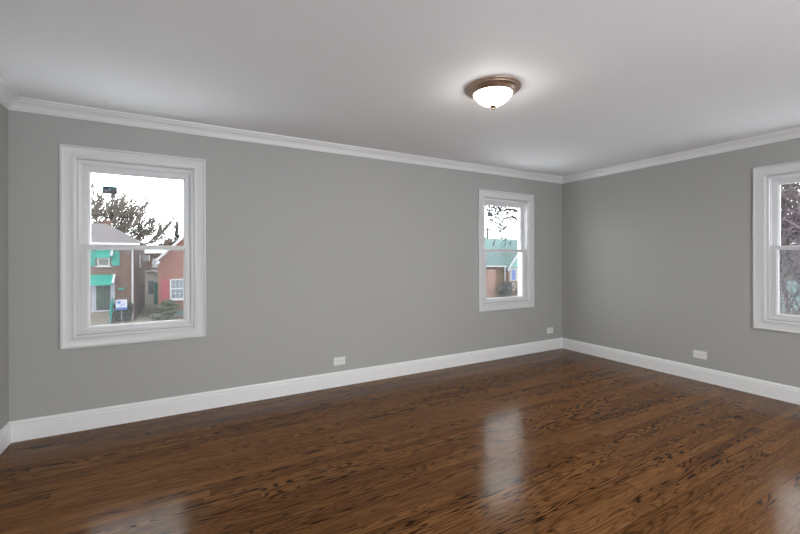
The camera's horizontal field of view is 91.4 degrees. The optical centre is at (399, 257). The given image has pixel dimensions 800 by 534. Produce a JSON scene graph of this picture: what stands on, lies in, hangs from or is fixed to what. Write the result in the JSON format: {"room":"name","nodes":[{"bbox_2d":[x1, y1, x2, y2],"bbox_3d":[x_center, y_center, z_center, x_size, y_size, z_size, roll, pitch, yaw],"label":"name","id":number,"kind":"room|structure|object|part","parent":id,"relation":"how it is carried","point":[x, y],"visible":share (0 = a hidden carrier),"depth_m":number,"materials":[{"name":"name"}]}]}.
{"room":"empty living room","nodes":[
{"label":"empty living room","id":0,"kind":"room"},
{"bbox_2d":[0,103,8,429],"bbox_3d":[-1.544,0.094,0.395,0.170,2.425,5.300,0,0,-29],"label":"wall","id":1,"kind":"structure","parent":0,"point":[4,302],"depth_m":2.69,"materials":[{"name":"paint"}]},
{"bbox_2d":[0,422,10,453],"bbox_3d":[-1.461,1.233,0.441,0.016,0.147,5.299,0,0,-29],"label":"baseboard","id":2,"kind":"structure","parent":1,"relation":"attached to","point":[5,432],"depth_m":2.66,"materials":[{"name":"paint"}]},
{"bbox_2d":[0,78,18,109],"bbox_3d":[-1.437,-1.079,0.455,0.080,0.079,5.299,0,0,-29],"label":"crown molding","id":3,"kind":"structure","parent":1,"relation":"attached to","point":[8,96],"depth_m":2.62,"materials":[{"name":"paint"}]},
{"bbox_2d":[8,110,561,421],"bbox_3d":[-0.263,0.089,4.240,5.813,2.425,0.170,0,0,-29],"label":"wall","id":4,"kind":"structure","parent":0,"point":[314,258],"depth_m":3.68,"materials":[{"name":"paint"}]},
{"bbox_2d":[59,144,205,349],"bbox_3d":[-2.148,-0.077,3.222,0.965,1.517,0.274,0,0,-29],"label":"window","id":5,"kind":"structure","parent":4,"relation":"in","point":[75,246],"depth_m":3.05,"materials":[{"name":"paint"}]},
{"bbox_2d":[102,186,116,193],"bbox_3d":[-2.300,-0.532,3.094,0.094,0.058,0.001,0,0,-29],"label":"window sticker","id":6,"kind":"object","parent":5,"relation":"attached to","point":[105,189],"visible":1,"depth_m":3.09,"materials":[{"name":"black"}]},
{"bbox_3d":[-2.133,-0.077,3.195,0.789,1.320,0.165,0,0,-29],"label":"frame","id":7,"kind":"part","parent":5,"relation":"part of","materials":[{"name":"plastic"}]},
{"bbox_3d":[-2.112,0.235,3.159,0.733,0.664,0.030,0,0,-29],"label":"sash","id":8,"kind":"part","parent":5,"relation":"part of","materials":[{"name":"plastic"}]},
{"bbox_3d":[-2.130,-0.390,3.190,0.732,0.661,0.030,0,0,-29],"label":"sash","id":9,"kind":"part","parent":5,"relation":"part of","materials":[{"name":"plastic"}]},
{"bbox_2d":[10,338,561,442],"bbox_3d":[-0.215,1.228,4.160,5.812,0.147,0.016,0,0,-29],"label":"baseboard","id":10,"kind":"structure","parent":4,"relation":"attached to","point":[52,425],"depth_m":3.48,"materials":[{"name":"paint"}]},
{"bbox_2d":[9,97,562,183],"bbox_3d":[-0.204,-1.084,4.130,5.812,0.079,0.080,0,0,-29],"label":"crown molding","id":11,"kind":"structure","parent":4,"relation":"attached to","point":[22,104],"depth_m":3.46,"materials":[{"name":"paint"}]},
{"bbox_2d":[334,356,344,365],"bbox_3d":[-0.611,1.048,3.943,0.125,0.080,0.009,0,0,-29],"label":"wall outlet","id":12,"kind":"object","parent":4,"relation":"attached to","point":[338,360],"visible":1,"depth_m":3.94,"materials":[{"name":"plastic"}]},
{"bbox_2d":[478,189,533,311],"bbox_3d":[1.330,-0.084,5.160,0.965,1.517,0.274,0,0,-29],"label":"window","id":13,"kind":"structure","parent":4,"relation":"in","point":[525,250],"depth_m":5.16,"materials":[{"name":"paint"}]},
{"bbox_3d":[1.347,-0.397,5.128,0.732,0.661,0.030,0,0,-29],"label":"sash","id":14,"kind":"part","parent":13,"relation":"part of","materials":[{"name":"plastic"}]},
{"bbox_3d":[1.366,0.228,5.097,0.733,0.664,0.030,0,0,-29],"label":"sash","id":15,"kind":"part","parent":13,"relation":"part of","materials":[{"name":"plastic"}]},
{"bbox_3d":[1.345,-0.084,5.133,0.789,1.320,0.165,0,0,-29],"label":"frame","id":16,"kind":"part","parent":13,"relation":"part of","materials":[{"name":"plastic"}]},
{"bbox_3d":[1.332,0.222,5.157,0.704,0.648,0.008,0,0,-29],"label":"screen frame","id":17,"kind":"part","parent":13,"relation":"part of","materials":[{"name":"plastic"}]},
{"bbox_2d":[547,327,552,333],"bbox_3d":[2.096,1.024,5.452,0.125,0.080,0.009,0,0,-29],"label":"wall outlet","id":18,"kind":"object","parent":4,"relation":"attached to","point":[549,330],"visible":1,"depth_m":5.45,"materials":[{"name":"plastic"}]},
{"bbox_2d":[0,348,799,533],"bbox_3d":[1.071,1.401,1.852,6.153,0.200,5.640,0,0,-29],"label":"floor","id":19,"kind":"structure","parent":0,"point":[557,441],"depth_m":2.48,"materials":[{"name":"brown wood"}]},
{"bbox_2d":[0,0,799,176],"bbox_3d":[1.066,-1.199,1.850,6.153,0.150,5.640,0,0,-29],"label":"ceiling","id":20,"kind":"structure","parent":0,"point":[605,83],"depth_m":2.30,"materials":[{"name":"paint"}]},
{"bbox_2d":[465,76,520,109],"bbox_3d":[0.616,-1.049,2.590,0.360,0.148,0.360,0,0,-29],"label":"ceiling light","id":21,"kind":"object","parent":20,"relation":"attached to","point":[492,92],"visible":1,"depth_m":2.50,"materials":[{"name":"white glass"}]},
{"bbox_3d":[0.616,-1.043,2.590,0.248,0.082,0.248,0,0,-29],"label":"lamp shade","id":22,"kind":"part","parent":21,"relation":"part of","materials":[{"name":"white glass"}]},
{"bbox_2d":[562,138,799,387],"bbox_3d":[3.682,0.083,3.308,0.170,2.425,5.300,0,0,-29],"label":"wall","id":23,"kind":"structure","parent":0,"point":[657,261],"depth_m":4.31,"materials":[{"name":"paint"}]},
{"bbox_2d":[562,338,799,404],"bbox_3d":[3.602,1.222,3.263,0.016,0.147,5.299,0,0,-29],"label":"baseboard","id":24,"kind":"structure","parent":23,"relation":"attached to","point":[791,394],"depth_m":4.12,"materials":[{"name":"paint"}]},
{"bbox_2d":[562,127,799,183],"bbox_3d":[3.570,-1.090,3.246,0.080,0.079,5.299,0,0,-29],"label":"crown molding","id":25,"kind":"structure","parent":23,"relation":"attached to","point":[793,133],"depth_m":4.09,"materials":[{"name":"paint"}]},
{"bbox_2d":[693,350,706,359],"bbox_3d":[3.144,1.022,4.092,0.009,0.080,0.125,0,0,-29],"label":"wall outlet","id":26,"kind":"object","parent":23,"relation":"attached to","point":[697,354],"visible":1,"depth_m":4.08,"materials":[{"name":"plastic"}]},
{"bbox_2d":[753,161,799,333],"bbox_3d":[3.693,-0.087,3.343,0.274,1.517,0.965,0,0,-29],"label":"window","id":27,"kind":"structure","parent":23,"relation":"in","point":[766,190],"depth_m":3.62,"materials":[{"name":"paint"}]},
{"bbox_3d":[3.667,-0.087,3.328,0.165,1.320,0.789,0,0,-29],"label":"frame","id":28,"kind":"part","parent":27,"relation":"part of","materials":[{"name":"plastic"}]},
{"bbox_3d":[3.631,0.225,3.308,0.030,0.664,0.733,0,0,-29],"label":"sash","id":29,"kind":"part","parent":27,"relation":"part of","materials":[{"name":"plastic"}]},
{"bbox_3d":[3.661,-0.400,3.325,0.030,0.661,0.732,0,0,-29],"label":"sash","id":30,"kind":"part","parent":27,"relation":"part of","materials":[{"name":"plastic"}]},
{"label":"outside","id":31,"kind":"structure","parent":0,"visible":0},
{"bbox_2d":[111,295,517,323],"bbox_3d":[-14.253,4.460,55.875,140.000,0.100,86.000,0,0,-29],"label":"ground","id":32,"kind":"structure","parent":31,"point":[497,296],"depth_m":28.23,"materials":[{"name":"grey concrete"}]},
{"bbox_2d":[90,220,145,324],"bbox_3d":[-24.389,0.762,29.112,9.050,7.371,10.990,0,0,-29],"label":"brick house","id":33,"kind":"structure","parent":32,"relation":"on","point":[115,275],"depth_m":27.09,"materials":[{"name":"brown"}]},
{"bbox_2d":[90,251,94,265],"bbox_3d":[-20.893,0.072,26.380,0.460,1.020,0.063,0,0,-29],"label":"shutter","id":34,"kind":"object","parent":33,"relation":"hanging from","point":[92,260],"depth_m":26.39,"materials":[{"name":"teal paint"}]},
{"bbox_3d":[-20.302,2.606,26.716,0.780,2.030,0.047,0,0,-29],"label":"door","id":35,"kind":"part","parent":33,"relation":"part of","materials":[{"name":"paint"}]},
{"bbox_3d":[-20.299,0.086,26.731,0.560,0.890,0.028,0,0,-29],"label":"pane","id":36,"kind":"part","parent":33,"relation":"part of","materials":[{"name":"grey glass"}]},
{"bbox_3d":[-19.476,3.614,26.357,0.080,1.616,1.396,0,0,-29],"label":"railing","id":37,"kind":"part","parent":33,"relation":"part of","materials":[{"name":"metal"}]},
{"bbox_2d":[111,251,119,265],"bbox_3d":[-19.709,0.070,27.039,0.450,1.020,0.063,0,0,-29],"label":"shutter","id":38,"kind":"object","parent":33,"relation":"hanging from","point":[115,258],"depth_m":27.03,"materials":[{"name":"teal paint"}]},
{"bbox_2d":[143,255,149,260],"bbox_3d":[-22.065,0.069,33.950,0.478,0.500,0.900,0,0,-29],"label":"air conditioner","id":39,"kind":"object","parent":33,"relation":"attached to","point":[145,257],"visible":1,"depth_m":33.58,"materials":[{"name":"grey metal"}]},
{"bbox_2d":[116,299,126,322],"bbox_3d":[-18.787,3.648,26.333,0.620,1.580,0.096,0,0,-29],"label":"sign","id":40,"kind":"object","parent":32,"relation":"on","point":[121,305],"visible":1,"depth_m":26.32,"materials":[{"name":"grey"}]},
{"bbox_2d":[112,302,134,321],"bbox_3d":[-19.052,3.722,26.884,1.283,1.488,0.888,0,0,-29],"label":"shrub","id":41,"kind":"object","parent":32,"relation":"on","point":[126,314],"visible":0.59,"depth_m":26.75,"materials":[{"name":"green plant"}]},
{"bbox_2d":[91,180,181,244],"bbox_3d":[-30.666,-1.771,40.369,14.156,12.587,6.531,0,0,-32],"label":"bare tree","id":42,"kind":"object","parent":32,"relation":"on","point":[120,210],"visible":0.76,"depth_m":40.65,"materials":[{"name":"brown plant"}]},
{"bbox_2d":[145,269,157,304],"bbox_3d":[-24.695,2.840,39.169,3.700,3.200,6.020,0,0,-29],"label":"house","id":43,"kind":"structure","parent":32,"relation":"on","point":[151,276],"depth_m":36.76,"materials":[{"name":"grey"}]},
{"bbox_3d":[-23.002,3.403,36.997,0.500,2.030,0.057,0,0,-29],"label":"door","id":44,"kind":"part","parent":43,"relation":"part of","materials":[{"name":"teal paint"}]},
{"bbox_2d":[145,250,165,270],"bbox_3d":[-33.588,1.498,49.680,11.800,5.900,8.600,0,0,-29],"label":"brick house","id":45,"kind":"structure","parent":32,"relation":"on","point":[154,254],"depth_m":47.16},
{"bbox_2d":[149,299,179,319],"bbox_3d":[-16.703,3.726,27.715,1.950,1.505,1.072,0,0,-29],"label":"shrub","id":46,"kind":"object","parent":32,"relation":"on","point":[168,308],"visible":1,"depth_m":27.53,"materials":[{"name":"green plant"}]},
{"bbox_2d":[158,238,173,245],"bbox_3d":[-42.052,0.450,69.697,3.423,8.108,4.423,0,0,43],"label":"bare tree","id":47,"kind":"object","parent":32,"relation":"on","point":[168,242],"visible":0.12,"depth_m":69.77,"materials":[{"name":"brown plant"}]},
{"bbox_2d":[152,236,183,317],"bbox_3d":[-16.743,0.545,33.561,7.160,7.770,9.160,0,0,-29],"label":"brick house","id":48,"kind":"structure","parent":32,"relation":"on","point":[170,263],"depth_m":28.70,"materials":[{"name":"red brick"}]},
{"bbox_2d":[161,279,168,299],"bbox_3d":[-17.124,2.354,28.479,0.520,1.520,0.063,0,0,-29],"label":"shutter","id":49,"kind":"object","parent":48,"relation":"hanging from","point":[164,282],"depth_m":28.44,"materials":[{"name":"red paint"}]},
{"bbox_3d":[-16.354,2.347,28.926,1.010,1.330,0.033,0,0,-29],"label":"pane","id":50,"kind":"part","parent":48,"relation":"part of","materials":[{"name":"white glass"}]},
{"bbox_2d":[172,220,179,244],"bbox_3d":[-26.660,0.012,46.692,1.825,8.852,1.792,0,0,-29],"label":"evergreen tree","id":51,"kind":"object","parent":32,"relation":"on","point":[176,230],"visible":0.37,"depth_m":46.54,"materials":[{"name":"green plant"}]},
{"bbox_2d":[491,234,509,238],"bbox_3d":[16.732,0.155,66.834,4.442,8.494,3.862,0,0,-29],"label":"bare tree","id":52,"kind":"object","parent":32,"relation":"on","point":[501,234],"visible":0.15,"depth_m":66.40,"materials":[{"name":"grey plant"}]},
{"bbox_2d":[485,238,517,296],"bbox_3d":[9.367,1.004,48.604,15.000,6.740,10.500,0,0,-29],"label":"house","id":53,"kind":"structure","parent":32,"relation":"on","point":[501,267],"depth_m":45.10,"materials":[{"name":"beige brick"}]},
{"bbox_3d":[13.112,2.025,45.114,0.640,1.150,0.038,0,0,-29],"label":"pane","id":54,"kind":"part","parent":53,"relation":"part of","materials":[{"name":"blue glass"}]},
{"bbox_2d":[497,281,512,296],"bbox_3d":[11.601,3.549,43.044,2.022,1.935,1.585,0,0,-29],"label":"shrub","id":55,"kind":"object","parent":32,"relation":"on","point":[505,288],"visible":1,"depth_m":42.61,"materials":[{"name":"green plant"}]},
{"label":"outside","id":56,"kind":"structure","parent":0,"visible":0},
{"bbox_3d":[19.823,4.443,-5.271,140.000,0.100,54.000,0,0,-29],"label":"yard","id":57,"kind":"structure","parent":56,"visible":0},
{"bbox_2d":[485,205,517,245],"bbox_3d":[5.851,-1.481,18.115,7.191,11.873,6.497,0,0,-6],"label":"bare tree","id":58,"kind":"object","parent":57,"relation":"on","point":[496,208],"visible":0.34,"depth_m":15.73,"materials":[{"name":"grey plant"}]},
{"bbox_2d":[779,183,799,314],"bbox_3d":[10.196,0.598,9.727,6.359,7.712,7.233,0,0,-29],"label":"bare tree","id":59,"kind":"object","parent":57,"relation":"on","point":[793,212],"visible":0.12,"depth_m":9.79,"materials":[{"name":"grey plant"}]},
{"bbox_2d":[779,229,799,314],"bbox_3d":[21.050,1.278,17.165,7.868,6.194,14.600,0,0,-29],"label":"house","id":60,"kind":"structure","parent":57,"relation":"on","point":[789,282],"depth_m":17.08,"materials":[{"name":"grey"}]},
{"bbox_2d":[779,183,799,281],"bbox_3d":[11.524,0.002,13.004,6.337,8.894,8.231,0,0,-29],"label":"bare tree","id":61,"kind":"object","parent":57,"relation":"on","point":[782,200],"visible":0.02,"depth_m":11.58,"materials":[{"name":"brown plant"}]},
{"bbox_2d":[779,299,799,315],"bbox_3d":[8.809,2.528,8.366,3.401,3.758,4.376,0,0,-7],"label":"hedge","id":62,"kind":"object","parent":57,"relation":"on","point":[786,299],"visible":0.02,"depth_m":8.43,"materials":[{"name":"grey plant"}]},
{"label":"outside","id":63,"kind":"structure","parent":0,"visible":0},
{"bbox_2d":[134,305,157,322],"bbox_3d":[-18.607,4.457,28.663,1.100,0.100,16.900,0,0,-29],"label":"walkway","id":64,"kind":"structure","parent":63,"point":[149,309],"depth_m":30.04,"materials":[{"name":"concrete"}]}
]}

